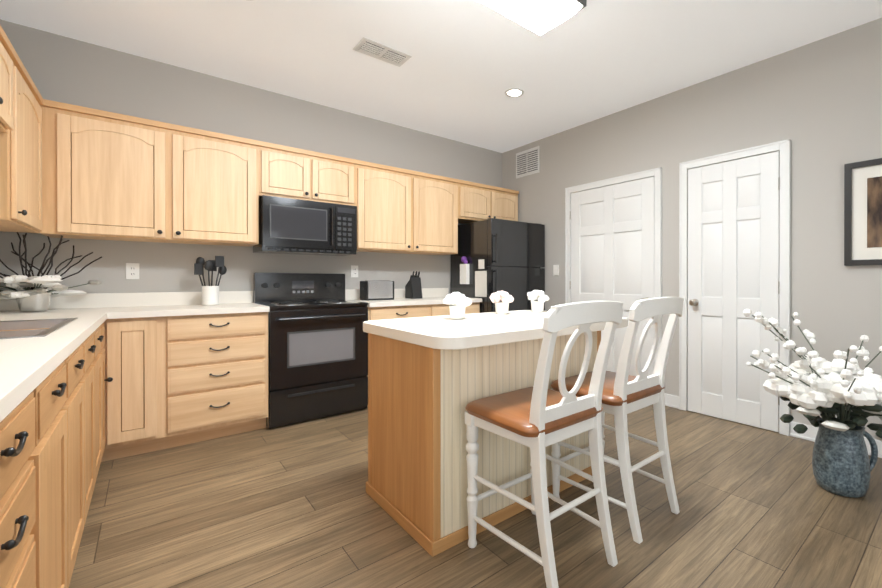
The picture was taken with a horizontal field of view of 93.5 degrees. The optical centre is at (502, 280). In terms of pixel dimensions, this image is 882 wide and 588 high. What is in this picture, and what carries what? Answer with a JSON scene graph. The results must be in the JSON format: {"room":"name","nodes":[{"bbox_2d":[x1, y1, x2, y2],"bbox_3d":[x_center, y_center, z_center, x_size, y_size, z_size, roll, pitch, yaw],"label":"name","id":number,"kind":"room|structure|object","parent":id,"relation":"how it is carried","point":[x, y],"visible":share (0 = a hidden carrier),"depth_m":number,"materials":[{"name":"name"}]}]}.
{"room":"kitchen","nodes":[
{"label":"kitchen","id":0,"kind":"room"},
{"bbox_2d":[0,19,501,293],"bbox_3d":[-1.664,-0.273,3.944,4.510,2.740,0.120,0,0,-41],"label":"wall","id":1,"kind":"structure","parent":0,"point":[62,69],"depth_m":3.26,"materials":[{"name":"grey paint"}]},
{"bbox_2d":[0,25,19,136],"bbox_3d":[-2.274,-0.889,1.645,0.337,0.403,0.455,0,0,-41],"label":"upper cabinet","id":2,"kind":"object","parent":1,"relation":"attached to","point":[9,59],"depth_m":1.88,"materials":[{"name":"brown wood"}]},
{"bbox_2d":[0,60,47,235],"bbox_3d":[-2.662,-0.689,2.094,0.337,0.806,0.730,0,0,-41],"label":"upper cabinet","id":3,"kind":"object","parent":1,"relation":"attached to","point":[24,158],"depth_m":2.17,"materials":[{"name":"brown wood"}]},
{"bbox_2d":[48,100,187,243],"bbox_3d":[-2.628,-0.690,2.804,0.682,0.806,0.337,0,0,-41],"label":"upper cabinet","id":4,"kind":"object","parent":1,"relation":"attached to","point":[72,171],"depth_m":2.67,"materials":[{"name":"brown wood"}]},
{"bbox_2d":[126,263,138,278],"bbox_3d":[-2.683,-0.070,2.975,0.072,0.116,0.008,0,0,-41],"label":"electrical outlet plate","id":5,"kind":"object","parent":1,"relation":"attached to","point":[132,270],"visible":1,"depth_m":2.97,"materials":[{"name":"white plastic"}]},
{"bbox_2d":[184,126,259,246],"bbox_3d":[-2.251,-0.691,3.130,0.625,0.806,0.337,0,0,-41],"label":"upper cabinet","id":6,"kind":"object","parent":1,"relation":"attached to","point":[222,171],"depth_m":3.05,"materials":[{"name":"brown wood"}]},
{"bbox_2d":[0,288,447,311],"bbox_3d":[-1.924,0.134,3.625,3.413,0.100,0.019,0,0,-41],"label":"backsplash","id":7,"kind":"structure","parent":1,"relation":"attached to","point":[87,300],"depth_m":3.01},
{"bbox_2d":[260,141,319,201],"bbox_3d":[-1.848,-0.884,3.479,0.441,0.423,0.337,0,0,-41],"label":"upper cabinet","id":8,"kind":"object","parent":1,"relation":"attached to","point":[285,171],"depth_m":3.35,"materials":[{"name":"brown wood"}]},
{"bbox_2d":[253,195,356,255],"bbox_3d":[-1.695,-0.453,3.551,0.743,0.431,0.425,0,0,-41],"label":"microwave","id":9,"kind":"object","parent":8,"relation":"attached to","point":[295,226],"visible":1,"depth_m":3.39,"materials":[{"name":"black"}]},
{"bbox_2d":[320,153,359,208],"bbox_3d":[-1.605,-0.884,3.689,0.441,0.423,0.337,0,0,-41],"label":"upper cabinet","id":10,"kind":"object","parent":1,"relation":"attached to","point":[339,176],"depth_m":3.62,"materials":[{"name":"brown wood"}]},
{"bbox_2d":[351,265,357,276],"bbox_3d":[-1.458,-0.093,4.035,0.072,0.116,0.008,0,0,-41],"label":"electrical outlet plate","id":11,"kind":"object","parent":1,"relation":"attached to","point":[354,270],"visible":1,"depth_m":4.03,"materials":[{"name":"white plastic"}]},
{"bbox_2d":[356,160,419,253],"bbox_3d":[-1.197,-0.694,4.043,0.639,0.806,0.337,0,0,-41],"label":"upper cabinet","id":12,"kind":"object","parent":1,"relation":"attached to","point":[388,215],"depth_m":3.92,"materials":[{"name":"brown wood"}]},
{"bbox_2d":[404,172,459,254],"bbox_3d":[-0.827,-0.695,4.364,0.633,0.806,0.337,0,0,-41],"label":"upper cabinet","id":13,"kind":"object","parent":1,"relation":"attached to","point":[439,195],"depth_m":4.29,"materials":[{"name":"brown wood"}]},
{"bbox_2d":[460,180,495,223],"bbox_3d":[-0.395,-0.889,4.737,0.510,0.419,0.337,0,0,-41],"label":"upper cabinet","id":14,"kind":"object","parent":1,"relation":"attached to","point":[477,200],"depth_m":4.62,"materials":[{"name":"brown wood"}]},
{"bbox_2d":[496,187,518,220],"bbox_3d":[-0.104,-0.890,4.989,0.500,0.419,0.337,0,0,-41],"label":"upper cabinet","id":15,"kind":"object","parent":1,"relation":"attached to","point":[506,199],"depth_m":4.90,"materials":[{"name":"brown wood"}]},
{"bbox_2d":[0,0,881,152],"bbox_3d":[0.754,-1.660,1.147,4.510,0.050,7.510,0,0,-41],"label":"ceiling","id":16,"kind":"structure","parent":0,"point":[462,70],"depth_m":2.87,"materials":[{"name":"white paint"}]},
{"bbox_2d":[353,37,411,66],"bbox_3d":[-0.864,-1.633,2.947,0.360,0.010,0.190,0,0,-41],"label":"ceiling vent","id":17,"kind":"object","parent":16,"relation":"in","point":[371,48],"visible":1,"depth_m":2.93,"materials":[{"name":"white metal"}]},
{"bbox_2d":[505,88,523,96],"bbox_3d":[0.100,-1.637,3.576,0.170,0.006,0.170,0,0,-41],"label":"recessed light","id":18,"kind":"object","parent":16,"relation":"in","point":[514,92],"visible":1,"depth_m":3.57,"materials":[{"name":"white"}]},
{"bbox_2d":[486,0,586,32],"bbox_3d":[-0.093,-1.592,2.073,1.220,0.088,0.340,0,0,-41],"label":"fluorescent light fixture","id":19,"kind":"object","parent":16,"relation":"attached to","point":[542,16],"visible":1,"depth_m":2.36,"materials":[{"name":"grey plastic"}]},
{"bbox_2d":[69,404,881,587],"bbox_3d":[0.754,1.129,1.155,4.510,0.050,7.510,0,0,-41],"label":"floor","id":20,"kind":"structure","parent":0,"point":[295,505],"depth_m":1.86,"materials":[{"name":"brown wood"}]},
{"bbox_2d":[0,376,55,587],"bbox_3d":[-1.152,0.668,0.568,0.616,0.876,0.621,0,0,-41],"label":"base cabinet","id":21,"kind":"object","parent":20,"relation":"on","point":[27,450],"depth_m":0.88,"materials":[{"name":"brown wood"}]},
{"bbox_2d":[0,312,107,423],"bbox_3d":[-1.754,0.209,1.271,0.628,0.038,2.502,0,0,-41],"label":"countertop","id":22,"kind":"structure","parent":21,"relation":"on","point":[25,361],"depth_m":1.16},
{"bbox_2d":[0,324,99,494],"bbox_3d":[-2.042,0.665,1.595,0.616,0.876,0.554,0,0,-41],"label":"base cabinet","id":23,"kind":"object","parent":20,"relation":"on","point":[3,331],"depth_m":1.96,"materials":[{"name":"brown wood"}]},
{"bbox_2d":[52,352,75,587],"bbox_3d":[-1.478,0.667,0.945,0.616,0.876,0.526,0,0,-41],"label":"base cabinet","id":24,"kind":"object","parent":20,"relation":"on","point":[64,378],"depth_m":1.26,"materials":[{"name":"brown wood"}]},
{"bbox_2d":[24,324,103,462],"bbox_3d":[-2.318,0.664,1.914,0.616,0.876,0.554,0,0,-41],"label":"base cabinet","id":25,"kind":"object","parent":20,"relation":"on","point":[25,325],"depth_m":2.25,"materials":[{"name":"brown wood"}]},
{"bbox_2d":[76,336,91,556],"bbox_3d":[-1.756,0.666,1.265,0.616,0.876,0.584,0,0,-41],"label":"base cabinet","id":26,"kind":"object","parent":20,"relation":"on","point":[90,383],"depth_m":1.62,"materials":[{"name":"brown wood"}]},
{"bbox_2d":[104,316,123,461],"bbox_3d":[-2.483,0.664,2.158,0.686,0.876,0.294,0,0,-41],"label":"base cabinet","id":27,"kind":"object","parent":20,"relation":"on","point":[114,326],"depth_m":2.46,"materials":[{"name":"brown wood"}]},
{"bbox_2d":[124,316,163,456],"bbox_3d":[-2.459,0.662,2.734,0.280,0.876,0.669,0,0,-41],"label":"base cabinet","id":28,"kind":"object","parent":20,"relation":"on","point":[143,335],"depth_m":2.55,"materials":[{"name":"brown wood"}]},
{"bbox_2d":[164,312,267,448],"bbox_3d":[-2.140,0.661,3.038,0.599,0.876,0.626,0,0,-41],"label":"base cabinet","id":29,"kind":"object","parent":20,"relation":"on","point":[216,367],"depth_m":2.79,"materials":[{"name":"brown wood"}]},
{"bbox_2d":[0,304,269,315],"bbox_3d":[-2.464,0.205,2.740,1.477,0.038,0.650,0,0,-41],"label":"countertop","id":30,"kind":"structure","parent":29,"relation":"on","point":[145,309],"depth_m":2.70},
{"bbox_2d":[0,232,101,311],"bbox_3d":[-2.825,-0.055,2.489,0.573,0.482,0.526,0,0,-41],"label":"arrangement","id":31,"kind":"object","parent":30,"relation":"on","point":[37,293],"visible":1,"depth_m":2.45,"materials":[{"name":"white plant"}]},
{"bbox_2d":[194,256,226,304],"bbox_3d":[-2.235,-0.003,3.143,0.206,0.375,0.120,0,0,-41],"label":"utensil crock","id":32,"kind":"object","parent":30,"relation":"on","point":[210,295],"visible":1,"depth_m":3.11,"materials":[{"name":"white ceramic"}]},
{"bbox_2d":[253,273,367,428],"bbox_3d":[-1.600,0.516,3.445,0.744,1.165,0.663,0,0,-41],"label":"range","id":33,"kind":"object","parent":20,"relation":"on","point":[317,352],"visible":1,"depth_m":3.26,"materials":[{"name":"black metal"}]},
{"bbox_2d":[367,304,439,406],"bbox_3d":[-1.090,0.659,3.948,0.679,0.876,0.626,0,0,-41],"label":"base cabinet","id":34,"kind":"object","parent":20,"relation":"on","point":[409,310],"depth_m":3.71,"materials":[{"name":"brown wood"}]},
{"bbox_2d":[347,296,481,307],"bbox_3d":[-0.883,0.201,4.110,1.205,0.038,0.650,0,0,-41],"label":"countertop","id":35,"kind":"structure","parent":34,"relation":"on","point":[400,301],"depth_m":3.84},
{"bbox_2d":[360,280,393,300],"bbox_3d":[-1.218,0.088,3.955,0.287,0.187,0.170,0,0,-41],"label":"toaster","id":36,"kind":"object","parent":35,"relation":"on","point":[376,289],"visible":1,"depth_m":3.89,"materials":[{"name":"silver metal"}]},
{"bbox_2d":[405,271,421,298],"bbox_3d":[-0.926,0.040,4.261,0.110,0.282,0.170,0,0,-41],"label":"knife block","id":37,"kind":"object","parent":35,"relation":"on","point":[413,288],"visible":1,"depth_m":4.22,"materials":[{"name":"black wood"}]},
{"bbox_2d":[440,304,479,315],"bbox_3d":[-0.691,0.658,4.293,0.676,0.876,0.626,0,0,-41],"label":"base cabinet","id":38,"kind":"object","parent":20,"relation":"on","point":[473,308],"depth_m":4.16,"materials":[{"name":"brown wood"}]},
{"bbox_2d":[366,330,600,556],"bbox_3d":[-0.066,0.680,2.262,1.144,0.842,0.664,0,0,-41],"label":"kitchen island","id":39,"kind":"object","parent":20,"relation":"on","point":[430,378],"depth_m":1.84,"materials":[{"name":"brown wood"}]},
{"bbox_2d":[363,310,627,353],"bbox_3d":[-0.005,0.234,2.241,1.275,0.048,0.840,0,0,-41],"label":"island countertop","id":40,"kind":"structure","parent":39,"relation":"on","point":[444,333],"depth_m":1.86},
{"bbox_2d":[443,292,471,318],"bbox_3d":[-0.252,0.134,2.259,0.182,0.150,0.178,0,0,-41],"label":"flower pot","id":41,"kind":"object","parent":40,"relation":"on","point":[458,302],"visible":1,"depth_m":2.22,"materials":[{"name":"white ceramic"}]},
{"bbox_2d":[490,291,513,313],"bbox_3d":[-0.008,0.134,2.603,0.174,0.147,0.169,0,0,-41],"label":"flower pot","id":42,"kind":"object","parent":40,"relation":"on","point":[505,298],"visible":1,"depth_m":2.56,"materials":[{"name":"white ceramic"}]},
{"bbox_2d":[527,290,548,311],"bbox_3d":[0.228,0.133,2.742,0.178,0.148,0.174,0,0,-41],"label":"flower pot","id":43,"kind":"object","parent":40,"relation":"on","point":[538,298],"visible":1,"depth_m":2.70,"materials":[{"name":"white ceramic"}]},
{"bbox_2d":[451,218,544,312],"bbox_3d":[-0.071,0.221,4.666,0.848,1.747,0.797,0,0,-41],"label":"refrigerator","id":44,"kind":"object","parent":20,"relation":"on","point":[493,255],"visible":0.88,"depth_m":4.40,"materials":[{"name":"black metal"}]},
{"bbox_2d":[465,301,622,587],"bbox_3d":[0.165,0.587,1.651,0.445,1.032,0.530,0,0,-41],"label":"stool","id":45,"kind":"object","parent":20,"relation":"on","point":[538,417],"visible":1,"depth_m":1.55,"materials":[{"name":"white wood"}]},
{"bbox_2d":[551,297,683,543],"bbox_3d":[0.559,0.586,2.006,0.445,1.032,0.530,0,0,-41],"label":"stool","id":46,"kind":"object","parent":20,"relation":"on","point":[624,393],"visible":0.77,"depth_m":1.88,"materials":[{"name":"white wood"}]},
{"bbox_2d":[743,309,881,497],"bbox_3d":[1.757,0.628,2.171,0.888,0.946,0.736,0,0,-41],"label":"vase","id":47,"kind":"object","parent":20,"relation":"on","point":[814,387],"visible":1,"depth_m":2.09,"materials":[{"name":"white plant"}]},
{"bbox_2d":[502,18,881,439],"bbox_3d":[2.453,-0.269,2.543,0.120,2.740,7.390,0,0,-41],"label":"wall","id":48,"kind":"structure","parent":0,"point":[818,103],"depth_m":2.92,"materials":[{"name":"grey paint"}]},
{"bbox_2d":[516,146,539,178],"bbox_3d":[0.290,-1.421,4.933,0.012,0.310,0.400,0,0,-41],"label":"air vent","id":49,"kind":"object","parent":48,"relation":"in","point":[527,162],"visible":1,"depth_m":4.92,"materials":[{"name":"white metal"}]},
{"bbox_2d":[553,265,558,275],"bbox_3d":[0.592,-0.120,4.589,0.010,0.120,0.080,0,0,-41],"label":"switch plate","id":50,"kind":"object","parent":48,"relation":"attached to","point":[555,270],"visible":1,"depth_m":4.59,"materials":[{"name":"white plastic"}]},
{"bbox_2d":[565,167,661,375],"bbox_3d":[1.021,0.045,4.035,0.088,2.103,1.096,0,0,-41],"label":"door","id":51,"kind":"structure","parent":48,"relation":"in","point":[613,242],"depth_m":3.97,"materials":[{"name":"white wood"}]},
{"bbox_2d":[679,139,790,435],"bbox_3d":[1.751,0.047,3.192,0.088,2.103,0.796,0,0,-41],"label":"door","id":52,"kind":"structure","parent":48,"relation":"in","point":[729,273],"depth_m":3.18,"materials":[{"name":"white wood"}]},
{"bbox_2d":[790,421,881,457],"bbox_3d":[3.379,1.052,1.367,0.021,0.105,4.094,0,0,-41],"label":"baseboard","id":53,"kind":"structure","parent":48,"relation":"attached to","point":[810,434],"depth_m":2.82,"materials":[{"name":"white"}]},
{"bbox_2d":[844,158,881,265],"bbox_3d":[2.370,-0.429,2.520,0.030,0.660,0.425,0,0,-41],"label":"picture frame","id":54,"kind":"object","parent":48,"relation":"attached to","point":[862,212],"visible":1,"depth_m":2.61,"materials":[{"name":"black wood"}]}
]}

